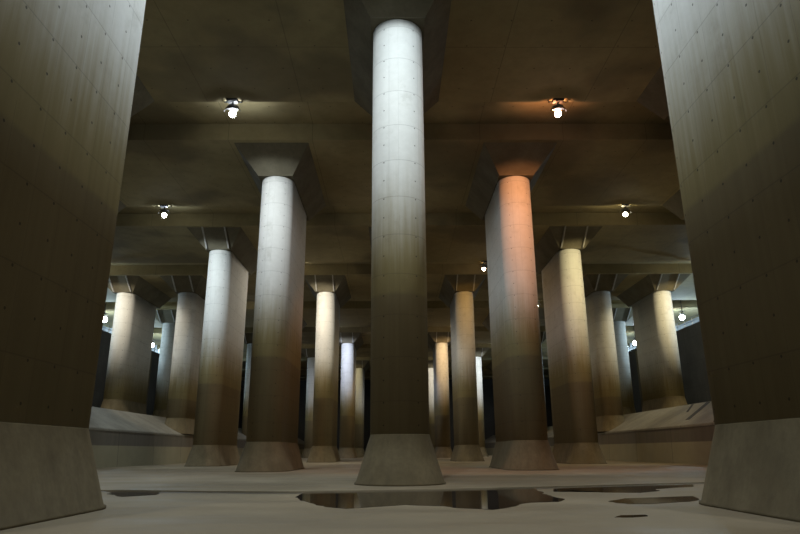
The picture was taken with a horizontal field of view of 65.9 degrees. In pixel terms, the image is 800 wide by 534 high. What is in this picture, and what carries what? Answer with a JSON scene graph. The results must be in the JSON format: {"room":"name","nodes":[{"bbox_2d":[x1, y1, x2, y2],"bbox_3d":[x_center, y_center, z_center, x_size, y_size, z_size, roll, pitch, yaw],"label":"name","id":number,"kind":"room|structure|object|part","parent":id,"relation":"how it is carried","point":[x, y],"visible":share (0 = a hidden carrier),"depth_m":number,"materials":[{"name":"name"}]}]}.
{"room":"underground stormwater tank","nodes":[
{"label":"underground stormwater tank","id":0,"kind":"room"},
{"bbox_2d":[102,326,159,353],"bbox_3d":[-44.846,5.092,78.372,0.400,5.800,182.000,0,-17,-1],"label":"wall","id":1,"kind":"structure","parent":0,"point":[103,328],"depth_m":95.70,"materials":[{"name":"concrete"}]},
{"bbox_2d":[92,330,243,428],"bbox_3d":[-40.331,15.525,75.308,9.300,16.000,182.000,0,-17,-1],"label":"wall","id":2,"kind":"structure","parent":0,"point":[99,387],"depth_m":79.67,"materials":[{"name":"concrete"}]},
{"bbox_2d":[102,323,159,351],"bbox_3d":[-38.012,8.189,80.651,0.090,1.085,80.090,0,-17,-1],"label":"gallery railing","id":3,"kind":"object","parent":2,"relation":"on","point":[104,323],"visible":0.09,"depth_m":88.16,"materials":[{"name":"grey metal"}]},
{"bbox_2d":[241,379,549,451],"bbox_3d":[-1.503,38.942,163.952,88.000,22.300,0.500,0,-17,-1],"label":"wall","id":4,"kind":"structure","parent":0,"point":[488,398],"depth_m":164.03,"materials":[{"name":"concrete"}]},
{"bbox_2d":[0,455,799,533],"bbox_3d":[-0.534,23.295,73.403,44.000,0.540,182.000,0,-17,-1],"label":"floor","id":5,"kind":"structure","parent":0,"point":[209,499],"depth_m":12.75,"materials":[{"name":"concrete"}]},
{"bbox_2d":[0,0,145,530],"bbox_3d":[-7.678,-5.450,11.762,4.600,19.498,10.380,0,-17,-1],"label":"concrete pillar","id":6,"kind":"structure","parent":5,"relation":"on","point":[68,68],"depth_m":11.77,"materials":[{"name":"grey concrete"}]},
{"bbox_2d":[105,491,159,496],"bbox_3d":[-7.619,6.504,17.746,1.479,0.006,2.889,8,-19,-26],"label":"puddle","id":7,"kind":"object","parent":5,"relation":"on","point":[116,493],"visible":0.99,"depth_m":17.54,"materials":[{"name":"liquid"}]},
{"bbox_2d":[131,74,153,116],"bbox_3d":[-15.575,-1.189,25.959,4.600,19.458,10.380,0,-17,-1],"label":"concrete pillar","id":8,"kind":"structure","parent":5,"relation":"on","point":[142,98],"depth_m":32.68,"materials":[{"name":"concrete"}]},
{"bbox_2d":[89,407,303,467],"bbox_3d":[-30.047,21.005,73.781,15.000,5.300,182.000,0,-17,-1],"label":"embankment","id":9,"kind":"object","parent":5,"relation":"on","point":[118,438],"visible":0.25,"depth_m":53.85,"materials":[{"name":"concrete"}]},
{"bbox_2d":[118,200,125,211],"bbox_3d":[-23.482,1.732,40.681,4.600,16.548,10.320,0,-17,-1],"label":"concrete pillar","id":10,"kind":"structure","parent":9,"relation":"on","point":[121,205],"depth_m":47.52,"materials":[{"name":"concrete"}]},
{"bbox_2d":[100,275,170,414],"bbox_3d":[-30.634,9.385,69.616,4.600,14.598,10.550,0,-17,-1],"label":"concrete pillar","id":11,"kind":"structure","parent":9,"relation":"on","point":[137,300],"depth_m":68.09,"materials":[{"name":"grey concrete"}]},
{"bbox_2d":[152,310,176,416],"bbox_3d":[-31.701,14.203,85.753,4.600,14.598,10.550,0,-17,-1],"label":"concrete pillar","id":12,"kind":"structure","parent":9,"relation":"on","point":[167,318],"depth_m":83.03,"materials":[{"name":"grey concrete"}]},
{"bbox_2d":[160,275,206,434],"bbox_3d":[-23.779,10.300,69.414,4.600,16.548,10.550,0,-17,-1],"label":"concrete pillar","id":13,"kind":"structure","parent":9,"relation":"on","point":[191,290],"depth_m":67.19,"materials":[{"name":"grey concrete"}]},
{"bbox_2d":[185,227,257,466],"bbox_3d":[-15.872,7.379,54.692,4.600,19.458,10.610,0,-17,-1],"label":"concrete pillar","id":14,"kind":"structure","parent":5,"relation":"on","point":[233,257],"depth_m":52.94,"materials":[{"name":"grey concrete"}]},
{"bbox_2d":[241,333,252,435],"bbox_3d":[-24.106,21.389,101.512,4.600,19.458,10.610,0,-17,-1],"label":"concrete pillar","id":15,"kind":"structure","parent":5,"relation":"on","point":[248,337],"depth_m":99.22,"materials":[{"name":"grey concrete"}]},
{"bbox_2d":[235,143,325,471],"bbox_3d":[-7.975,3.089,40.468,4.600,19.458,10.380,0,-17,-1],"label":"concrete pillar","id":16,"kind":"structure","parent":5,"relation":"on","point":[285,176],"depth_m":38.43,"materials":[{"name":"grey concrete"}]},
{"bbox_2d":[302,319,306,328],"bbox_3d":[-16.188,16.494,85.261,4.600,19.458,10.610,0,-17,-1],"label":"concrete pillar","id":17,"kind":"structure","parent":5,"relation":"on","point":[304,323],"depth_m":91.43,"materials":[{"name":"concrete"}]},
{"bbox_2d":[301,348,314,457],"bbox_3d":[-16.516,25.952,116.979,4.600,19.458,10.610,0,-17,-1],"label":"concrete pillar","id":18,"kind":"structure","parent":5,"relation":"on","point":[309,353],"depth_m":114.12,"materials":[{"name":"grey concrete"}]},
{"bbox_2d":[304,275,350,462],"bbox_3d":[-8.272,11.657,69.201,4.600,19.458,10.610,0,-17,-1],"label":"concrete pillar","id":19,"kind":"structure","parent":5,"relation":"on","point":[331,292],"depth_m":67.09,"materials":[{"name":"grey concrete"}]},
{"bbox_2d":[338,332,363,458],"bbox_3d":[-8.607,21.343,101.686,4.600,19.458,10.610,0,-17,-1],"label":"concrete pillar","id":20,"kind":"structure","parent":5,"relation":"on","point":[350,342],"depth_m":99.37,"materials":[{"name":"grey concrete"}]},
{"bbox_2d":[355,360,369,456],"bbox_3d":[-8.925,30.515,132.446,4.600,19.458,10.610,0,-17,-1],"label":"concrete pillar","id":21,"kind":"structure","parent":5,"relation":"on","point":[362,366],"depth_m":129.98,"materials":[{"name":"grey concrete"}]},
{"bbox_2d":[369,227,371,252],"bbox_3d":[-0.373,7.334,54.866,4.600,19.458,10.610,0,-17,-1],"label":"concrete pillar","id":22,"kind":"structure","parent":5,"relation":"on","point":[370,228],"depth_m":54.56,"materials":[{"name":"grey concrete"}]},
{"bbox_2d":[343,0,450,485],"bbox_3d":[-0.076,-1.234,26.133,4.600,19.458,10.380,0,-17,-1],"label":"concrete pillar","id":23,"kind":"structure","parent":5,"relation":"on","point":[397,47],"depth_m":23.06,"materials":[{"name":"grey concrete"}]},
{"bbox_2d":[296,488,564,509],"bbox_3d":[0.704,5.777,15.485,6.831,0.006,7.048,0,-17,-1],"label":"puddle","id":24,"kind":"object","parent":5,"relation":"on","point":[488,499],"visible":1,"depth_m":15.02,"materials":[{"name":"liquid"}]},
{"bbox_2d":[428,360,434,449],"bbox_3d":[6.574,30.470,132.620,4.600,19.458,10.610,0,-17,-1],"label":"concrete pillar","id":25,"kind":"structure","parent":5,"relation":"on","point":[430,362],"depth_m":129.85,"materials":[{"name":"grey concrete"}]},
{"bbox_2d":[428,332,451,457],"bbox_3d":[6.892,21.298,101.860,4.600,19.458,10.610,0,-17,-1],"label":"concrete pillar","id":26,"kind":"structure","parent":5,"relation":"on","point":[439,342],"depth_m":99.51,"materials":[{"name":"grey concrete"}]},
{"bbox_2d":[439,274,486,461],"bbox_3d":[7.227,11.611,69.375,4.600,19.458,10.610,0,-17,-1],"label":"concrete pillar","id":27,"kind":"structure","parent":5,"relation":"on","point":[458,292],"depth_m":67.14,"materials":[{"name":"grey concrete"}]},
{"bbox_2d":[475,348,488,456],"bbox_3d":[14.482,25.861,117.326,4.600,19.458,10.610,0,-17,-1],"label":"concrete pillar","id":28,"kind":"structure","parent":5,"relation":"on","point":[479,352],"depth_m":114.54,"materials":[{"name":"grey concrete"}]},
{"bbox_2d":[482,313,489,330],"bbox_3d":[14.810,16.403,85.608,4.600,19.458,10.610,0,-17,-1],"label":"concrete pillar","id":29,"kind":"structure","parent":5,"relation":"on","point":[486,322],"depth_m":90.70,"materials":[{"name":"grey concrete"}]},
{"bbox_2d":[487,361,491,370],"bbox_3d":[22.073,30.424,132.793,4.600,19.458,10.610,0,-17,-1],"label":"concrete pillar","id":30,"kind":"structure","parent":5,"relation":"on","point":[489,365],"depth_m":137.46,"materials":[{"name":"grey concrete"}]},
{"bbox_2d":[465,142,559,469],"bbox_3d":[7.524,3.043,40.641,4.600,19.458,10.380,0,-17,-1],"label":"concrete pillar","id":31,"kind":"structure","parent":5,"relation":"on","point":[506,174],"depth_m":38.55,"materials":[{"name":"concrete"}]},
{"bbox_2d":[540,332,547,430],"bbox_3d":[22.391,21.252,102.033,4.600,19.458,10.610,0,-17,-1],"label":"concrete pillar","id":32,"kind":"structure","parent":5,"relation":"on","point":[542,334],"depth_m":100.44,"materials":[{"name":"grey concrete"}]},
{"bbox_2d":[534,226,606,463],"bbox_3d":[15.126,7.288,55.040,4.600,19.458,10.610,0,-17,-1],"label":"concrete pillar","id":33,"kind":"structure","parent":5,"relation":"on","point":[558,251],"depth_m":53.27,"materials":[{"name":"grey concrete"}]},
{"bbox_2d":[485,401,714,464],"bbox_3d":[28.949,20.831,74.442,15.000,5.300,182.000,0,-17,-1],"label":"embankment","id":34,"kind":"object","parent":5,"relation":"on","point":[683,434],"visible":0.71,"depth_m":52.74,"materials":[{"name":"concrete"}]},
{"bbox_2d":[583,274,627,431],"bbox_3d":[22.718,10.163,69.935,4.600,16.548,10.550,0,-17,-1],"label":"concrete pillar","id":35,"kind":"structure","parent":34,"relation":"on","point":[598,288],"depth_m":67.65,"materials":[{"name":"grey concrete"}]},
{"bbox_2d":[612,308,635,414],"bbox_3d":[30.295,14.020,86.447,4.600,14.598,10.550,0,-17,-1],"label":"concrete pillar","id":36,"kind":"structure","parent":34,"relation":"on","point":[620,315],"depth_m":83.72,"materials":[{"name":"grey concrete"}]},
{"bbox_2d":[617,274,689,411],"bbox_3d":[29.561,9.208,70.291,4.600,14.598,10.550,0,-17,-1],"label":"concrete pillar","id":37,"kind":"structure","parent":34,"relation":"on","point":[650,300],"depth_m":68.70,"materials":[{"name":"grey concrete"}]},
{"bbox_2d":[663,190,713,421],"bbox_3d":[23.015,1.595,41.202,4.600,16.548,10.320,0,-17,-1],"label":"concrete pillar","id":38,"kind":"structure","parent":34,"relation":"on","point":[674,204],"depth_m":47.23,"materials":[{"name":"grey concrete"}]},
{"bbox_2d":[553,484,693,492],"bbox_3d":[7.245,6.568,18.275,6.148,0.006,2.630,7,-18,-22],"label":"puddle","id":39,"kind":"object","parent":5,"relation":"on","point":[651,488],"visible":1,"depth_m":18.12,"materials":[{"name":"liquid"}]},
{"bbox_2d":[616,515,647,517],"bbox_3d":[4.034,4.358,10.792,0.671,0.006,0.403,0,-17,-1],"label":"puddle","id":40,"kind":"object","parent":5,"relation":"on","point":[621,516],"visible":1,"depth_m":10.71,"materials":[{"name":"black liquid"}]},
{"bbox_2d":[637,65,669,119],"bbox_3d":[15.422,-1.280,26.306,4.600,19.458,10.380,0,-17,-1],"label":"concrete pillar","id":41,"kind":"structure","parent":5,"relation":"on","point":[653,97],"depth_m":32.61,"materials":[{"name":"grey concrete"}]},
{"bbox_2d":[608,496,698,503],"bbox_3d":[6.041,5.387,14.286,3.066,0.006,1.413,8,-18,-25],"label":"puddle","id":42,"kind":"object","parent":5,"relation":"on","point":[650,500],"visible":1,"depth_m":14.06,"materials":[{"name":"liquid"}]},
{"bbox_2d":[652,0,799,522],"bbox_3d":[7.821,-5.495,11.936,4.600,19.498,10.380,0,-17,-1],"label":"concrete pillar","id":43,"kind":"structure","parent":5,"relation":"on","point":[731,68],"depth_m":12.15,"materials":[{"name":"grey concrete"}]},
{"bbox_2d":[103,0,698,380],"bbox_3d":[-0.660,3.285,79.368,88.000,2.300,182.000,0,-17,-1],"label":"ceiling","id":44,"kind":"structure","parent":0,"point":[287,62],"depth_m":38.23,"materials":[{"name":"concrete"}]},
{"bbox_2d":[103,302,108,321],"bbox_3d":[-39.287,5.939,82.300,1.000,2.835,0.820,0,-17,-1],"label":"lamp","id":45,"kind":"object","parent":44,"relation":"hanging from","point":[105,319],"visible":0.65,"depth_m":81.94,"materials":[{"name":"metal"}]},
{"bbox_2d":[158,205,170,217],"bbox_3d":[-18.331,-4.311,47.931,0.820,0.890,0.820,-16,-23,42],"label":"ceiling lamp","id":46,"kind":"object","parent":44,"relation":"attached to","point":[164,215],"visible":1,"depth_m":47.85,"materials":[{"name":"metal"}]},
{"bbox_2d":[224,98,241,116],"bbox_3d":[-9.133,-8.638,33.611,0.820,0.890,0.820,-16,-23,42],"label":"ceiling lamp","id":47,"kind":"object","parent":44,"relation":"attached to","point":[231,101],"visible":1,"depth_m":33.55,"materials":[{"name":"metal"}]},
{"bbox_3d":[-9.132,-8.335,33.646,0.360,0.330,0.360,0,-17,-1],"label":"bulb","id":48,"kind":"part","parent":47,"relation":"part of","materials":[{"name":"white glass"}]},
{"bbox_2d":[479,261,486,270],"bbox_3d":[8.518,-0.090,62.656,0.820,0.890,0.820,-16,-23,42],"label":"ceiling lamp","id":49,"kind":"object","parent":44,"relation":"attached to","point":[483,265],"visible":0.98,"depth_m":62.53,"materials":[{"name":"metal"}]},
{"bbox_2d":[548,98,565,116],"bbox_3d":[8.666,-8.690,33.810,0.820,0.890,0.820,-16,-23,42],"label":"ceiling lamp","id":50,"kind":"object","parent":44,"relation":"attached to","point":[558,101],"visible":1,"depth_m":33.73,"materials":[{"name":"metal"}]},
{"bbox_3d":[8.667,-8.388,33.845,0.360,0.330,0.360,0,-17,-1],"label":"bulb","id":51,"kind":"part","parent":50,"relation":"part of","materials":[{"name":"white glass"}]},
{"bbox_2d":[618,204,630,216],"bbox_3d":[17.666,-4.417,48.335,0.820,0.890,0.820,-16,-23,42],"label":"ceiling lamp","id":52,"kind":"object","parent":44,"relation":"attached to","point":[625,214],"visible":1,"depth_m":48.23,"materials":[{"name":"metal"}]},
{"bbox_2d":[679,300,684,319],"bbox_3d":[37.907,5.712,83.165,1.000,2.835,0.820,0,-17,-1],"label":"lamp","id":53,"kind":"object","parent":44,"relation":"hanging from","point":[682,317],"visible":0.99,"depth_m":82.75,"materials":[{"name":"metal"}]},
{"bbox_2d":[544,321,710,426],"bbox_3d":[39.164,15.291,76.199,9.300,16.000,182.000,0,-17,-1],"label":"wall","id":54,"kind":"structure","parent":0,"point":[689,338],"depth_m":77.81,"materials":[{"name":"concrete"}]},
{"bbox_2d":[628,314,698,350],"bbox_3d":[36.683,7.969,81.488,0.090,1.085,80.090,0,-17,-1],"label":"gallery railing","id":55,"kind":"object","parent":54,"relation":"on","point":[697,314],"visible":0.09,"depth_m":79.65,"materials":[{"name":"grey metal"}]},
{"bbox_2d":[628,317,698,350],"bbox_3d":[43.548,4.832,79.363,0.400,5.800,182.000,0,-17,-1],"label":"wall","id":56,"kind":"structure","parent":0,"point":[696,320],"depth_m":94.01,"materials":[{"name":"concrete"}]}
]}

